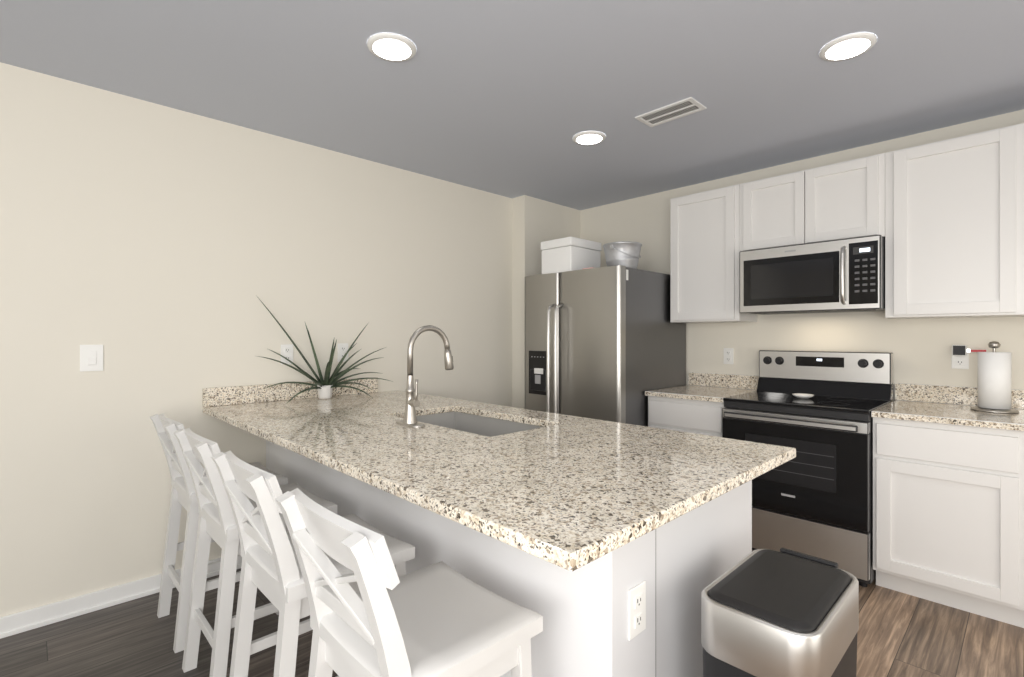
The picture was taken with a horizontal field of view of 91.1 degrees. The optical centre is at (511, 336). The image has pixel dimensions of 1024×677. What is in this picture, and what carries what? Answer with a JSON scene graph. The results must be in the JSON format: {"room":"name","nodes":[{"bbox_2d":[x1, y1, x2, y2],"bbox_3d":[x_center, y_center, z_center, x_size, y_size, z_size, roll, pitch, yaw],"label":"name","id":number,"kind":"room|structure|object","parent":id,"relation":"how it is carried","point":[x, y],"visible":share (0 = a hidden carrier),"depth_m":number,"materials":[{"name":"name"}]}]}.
{"room":"kitchen","nodes":[
{"label":"kitchen","id":0,"kind":"room"},
{"bbox_2d":[0,62,511,616],"bbox_3d":[-2.096,0.055,2.341,7.440,2.470,0.120,0,0,-44],"label":"wall","id":1,"kind":"structure","parent":0,"point":[158,252],"depth_m":2.57,"materials":[{"name":"white paint"}]},
{"bbox_2d":[80,345,102,371],"bbox_3d":[-1.979,0.100,2.363,0.085,0.125,0.010,0,0,-44],"label":"light switch","id":2,"kind":"object","parent":1,"relation":"attached to","point":[91,357],"visible":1,"depth_m":2.36,"materials":[{"name":"white plastic"}]},
{"bbox_2d":[0,557,241,638],"bbox_3d":[-2.264,1.248,1.982,6.460,0.085,0.164,0,0,-44],"label":"baseboard","id":3,"kind":"structure","parent":1,"relation":"attached to","point":[30,619],"depth_m":2.33,"materials":[{"name":"white wood"}]},
{"bbox_2d":[281,344,292,363],"bbox_3d":[-1.337,0.105,2.985,0.072,0.118,0.009,0,0,-44],"label":"outlet","id":4,"kind":"object","parent":1,"relation":"attached to","point":[287,351],"visible":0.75,"depth_m":2.98,"materials":[{"name":"white plastic"}]},
{"bbox_2d":[203,377,378,404],"bbox_3d":[-1.279,0.325,3.031,1.025,0.099,0.020,0,0,-44],"label":"backsplash","id":5,"kind":"structure","parent":1,"relation":"attached to","point":[232,395],"depth_m":2.90,"materials":[{"name":"beige stone"}]},
{"bbox_2d":[337,343,347,361],"bbox_3d":[-1.086,0.102,3.227,0.072,0.118,0.009,0,0,-44],"label":"outlet","id":6,"kind":"object","parent":1,"relation":"attached to","point":[342,349],"visible":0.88,"depth_m":3.22,"materials":[{"name":"white plastic"}]},
{"bbox_2d":[0,550,1023,676],"bbox_3d":[-0.456,1.320,0.644,7.440,0.060,4.840,0,0,-44],"label":"floor","id":7,"kind":"structure","parent":0,"point":[900,634],"depth_m":2.11,"materials":[{"name":"brown wood"}]},
{"bbox_2d":[150,413,287,652],"bbox_3d":[-1.360,0.820,2.330,0.477,0.942,0.403,0,0,-44],"label":"stool","id":8,"kind":"object","parent":7,"relation":"on","point":[183,493],"visible":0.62,"depth_m":2.19,"materials":[{"name":"white wood"}]},
{"bbox_2d":[173,427,336,676],"bbox_3d":[-0.998,0.820,1.956,0.477,0.942,0.403,0,0,-44],"label":"stool","id":9,"kind":"object","parent":7,"relation":"on","point":[216,523],"visible":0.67,"depth_m":1.81,"materials":[{"name":"white wood"}]},
{"bbox_2d":[211,451,414,676],"bbox_3d":[-0.616,0.820,1.560,0.477,0.942,0.403,0,0,-44],"label":"stool","id":10,"kind":"object","parent":7,"relation":"on","point":[271,569],"visible":0.58,"depth_m":1.44,"materials":[{"name":"white wood"}]},
{"bbox_2d":[275,488,542,676],"bbox_3d":[-0.237,0.820,1.168,0.477,0.942,0.403,0,0,-44],"label":"stool","id":11,"kind":"object","parent":7,"relation":"on","point":[440,619],"visible":1,"depth_m":1.10,"materials":[{"name":"white wood"}]},
{"bbox_2d":[266,441,662,676],"bbox_3d":[-0.521,0.849,2.117,0.204,0.883,2.388,0,0,-44],"label":"base cabinet","id":12,"kind":"object","parent":7,"relation":"on","point":[604,620],"depth_m":1.34,"materials":[{"name":"wood"}]},
{"bbox_2d":[203,390,795,576],"bbox_3d":[-0.348,0.391,2.187,1.190,0.032,2.528,0,0,-44],"label":"countertop","id":13,"kind":"structure","parent":12,"relation":"on","point":[570,493],"depth_m":1.48,"materials":[{"name":"beige stone"}]},
{"bbox_2d":[257,299,392,403],"bbox_3d":[-1.058,0.070,2.954,0.853,0.609,0.396,0,0,-44],"label":"air plant","id":14,"kind":"object","parent":13,"relation":"on","point":[325,386],"visible":1,"depth_m":3.00,"materials":[{"name":"green plant"}]},
{"bbox_2d":[395,325,453,428],"bbox_3d":[-0.363,0.161,2.208,0.257,0.426,0.170,0,0,-44],"label":"faucet","id":15,"kind":"object","parent":13,"relation":"on","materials":[{"name":"silver metal"}]},
{"bbox_2d":[395,409,546,436],"bbox_3d":[-0.198,0.510,2.305,0.504,0.230,0.854,0,0,-44],"label":"sink","id":16,"kind":"object","parent":13,"relation":"in","point":[485,424],"depth_m":2.59,"materials":[{"name":"silver metal"}]},
{"bbox_2d":[525,265,685,426],"bbox_3d":[0.694,0.412,3.870,0.992,1.756,0.880,0,0,-44],"label":"refrigerator","id":17,"kind":"object","parent":7,"relation":"on","point":[608,343],"visible":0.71,"depth_m":3.51,"materials":[{"name":"grey metal"}]},
{"bbox_2d":[541,237,601,273],"bbox_3d":[0.450,-0.592,3.815,0.370,0.250,0.300,0,0,-44],"label":"storage box","id":18,"kind":"object","parent":17,"relation":"on","point":[565,254],"visible":0.83,"depth_m":3.69,"materials":[{"name":"white cardboard"}]},
{"bbox_2d":[602,241,641,268],"bbox_3d":[0.778,-0.557,3.541,0.284,0.180,0.276,0,0,-44],"label":"bucket","id":19,"kind":"object","parent":17,"relation":"on","point":[625,253],"visible":0.83,"depth_m":3.44,"materials":[{"name":"silver metal"}]},
{"bbox_2d":[645,388,749,436],"bbox_3d":[1.346,0.848,3.496,0.640,0.883,0.539,0,0,-44],"label":"base cabinet","id":20,"kind":"object","parent":7,"relation":"on","point":[690,410],"depth_m":3.28,"materials":[{"name":"white wood"}]},
{"bbox_2d":[663,481,751,676],"bbox_3d":[0.469,0.849,1.730,0.689,0.883,0.456,0,0,-44],"label":"base cabinet","id":21,"kind":"object","parent":7,"relation":"on","point":[700,548],"depth_m":1.49,"materials":[{"name":"wood"}]},
{"bbox_2d":[701,548,858,676],"bbox_3d":[0.686,0.961,1.288,0.496,0.657,0.268,0,0,-44],"label":"trash can","id":22,"kind":"object","parent":7,"relation":"on","point":[784,612],"visible":1,"depth_m":1.20,"materials":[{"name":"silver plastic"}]},
{"bbox_2d":[722,350,893,586],"bbox_3d":[1.744,0.692,2.986,0.722,1.197,0.740,0,0,-44],"label":"range","id":23,"kind":"object","parent":7,"relation":"on","point":[814,497],"visible":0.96,"depth_m":2.77,"materials":[{"name":"grey metal"}]},
{"bbox_2d":[792,393,813,398],"bbox_3d":[1.752,0.359,3.022,0.116,0.022,0.116,0,0,-44],"label":"spoon rest","id":24,"kind":"object","parent":23,"relation":"on","point":[802,396],"visible":1,"depth_m":3.00,"materials":[{"name":"white ceramic"}]},
{"bbox_2d":[871,404,1023,627],"bbox_3d":[2.267,0.848,2.543,0.640,0.883,0.616,0,0,-44],"label":"base cabinet","id":25,"kind":"object","parent":7,"relation":"on","point":[948,496],"depth_m":2.34,"materials":[{"name":"white wood"}]},
{"bbox_2d":[970,341,1018,412],"bbox_3d":[2.433,0.198,2.533,0.180,0.352,0.180,0,0,-44],"label":"paper towel holder","id":26,"kind":"object","parent":25,"relation":"on","point":[994,381],"visible":1,"depth_m":2.49,"materials":[{"name":"white paper"}]},
{"bbox_2d":[0,0,1023,209],"bbox_3d":[-0.456,-1.220,0.644,7.440,0.080,4.840,0,0,-44],"label":"ceiling","id":27,"kind":"structure","parent":0,"point":[509,98],"depth_m":2.26,"materials":[{"name":"grey paint"}]},
{"bbox_2d":[367,33,416,61],"bbox_3d":[-0.489,-1.174,2.045,0.196,0.012,0.196,0,0,-44],"label":"recessed light","id":28,"kind":"object","parent":27,"relation":"in","point":[393,47],"visible":1,"depth_m":2.03,"materials":[{"name":"white"}]},
{"bbox_2d":[573,131,605,144],"bbox_3d":[0.457,-1.174,2.973,0.196,0.012,0.196,0,0,-44],"label":"recessed light","id":29,"kind":"object","parent":27,"relation":"in","point":[588,137],"visible":0.98,"depth_m":2.95,"materials":[{"name":"white glass"}]},
{"bbox_2d":[635,97,706,126],"bbox_3d":[0.830,-1.175,2.638,0.170,0.008,0.320,0,0,-44],"label":"ceiling vent","id":30,"kind":"object","parent":27,"relation":"in","point":[675,110],"visible":1,"depth_m":2.63,"materials":[{"name":"white metal"}]},
{"bbox_2d":[819,32,876,60],"bbox_3d":[1.364,-1.174,2.042,0.196,0.012,0.196,0,0,-44],"label":"recessed light","id":31,"kind":"object","parent":27,"relation":"in","point":[848,46],"visible":0.98,"depth_m":2.03,"materials":[{"name":"white"}]},
{"bbox_2d":[512,195,579,408],"bbox_3d":[0.320,0.055,4.489,0.740,2.470,0.150,0,0,-44],"label":"wall","id":32,"kind":"structure","parent":0,"point":[536,222],"depth_m":4.26,"materials":[{"name":"white paint"}]},
{"bbox_2d":[580,109,1023,400],"bbox_3d":[2.217,0.055,3.145,0.120,2.470,4.720,0,0,-44],"label":"wall","id":33,"kind":"structure","parent":0,"point":[920,349],"depth_m":3.26,"materials":[{"name":"white paint"}]},
{"bbox_2d":[670,184,756,322],"bbox_3d":[1.443,-0.560,3.617,0.332,0.910,0.498,0,0,-44],"label":"upper cabinet","id":34,"kind":"object","parent":33,"relation":"attached to","point":[705,259],"depth_m":3.49,"materials":[{"name":"white wood"}]},
{"bbox_2d":[724,348,733,363],"bbox_3d":[1.594,0.143,3.696,0.009,0.118,0.072,0,0,-44],"label":"outlet","id":35,"kind":"object","parent":33,"relation":"attached to","point":[728,355],"visible":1,"depth_m":3.69,"materials":[{"name":"white plastic"}]},
{"bbox_2d":[738,167,817,254],"bbox_3d":[1.773,-0.785,3.275,0.332,0.461,0.449,0,0,-44],"label":"upper cabinet","id":36,"kind":"object","parent":33,"relation":"attached to","point":[781,210],"depth_m":3.15,"materials":[{"name":"white wood"}]},
{"bbox_2d":[740,235,884,314],"bbox_3d":[1.854,-0.349,3.093,0.468,0.401,0.746,0,0,-44],"label":"over-the-range microwave","id":37,"kind":"object","parent":36,"relation":"attached to","point":[840,275],"visible":0.96,"depth_m":2.92,"materials":[{"name":"grey metal"}]},
{"bbox_2d":[818,153,885,241],"bbox_3d":[2.008,-0.785,3.033,0.332,0.461,0.448,0,0,-44],"label":"upper cabinet","id":38,"kind":"object","parent":33,"relation":"attached to","point":[851,193],"depth_m":2.87,"materials":[{"name":"white wood"}]},
{"bbox_2d":[885,123,1023,318],"bbox_3d":[2.351,-0.560,2.678,0.332,0.910,0.537,0,0,-44],"label":"upper cabinet","id":39,"kind":"object","parent":33,"relation":"attached to","point":[944,219],"depth_m":2.55,"materials":[{"name":"white wood"}]},
{"bbox_2d":[951,345,986,368],"bbox_3d":[2.495,0.112,2.742,0.040,0.133,0.145,0,0,-44],"label":"outlet","id":40,"kind":"object","parent":33,"relation":"attached to","point":[959,356],"visible":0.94,"depth_m":2.76,"materials":[{"name":"white plastic"}]}
]}

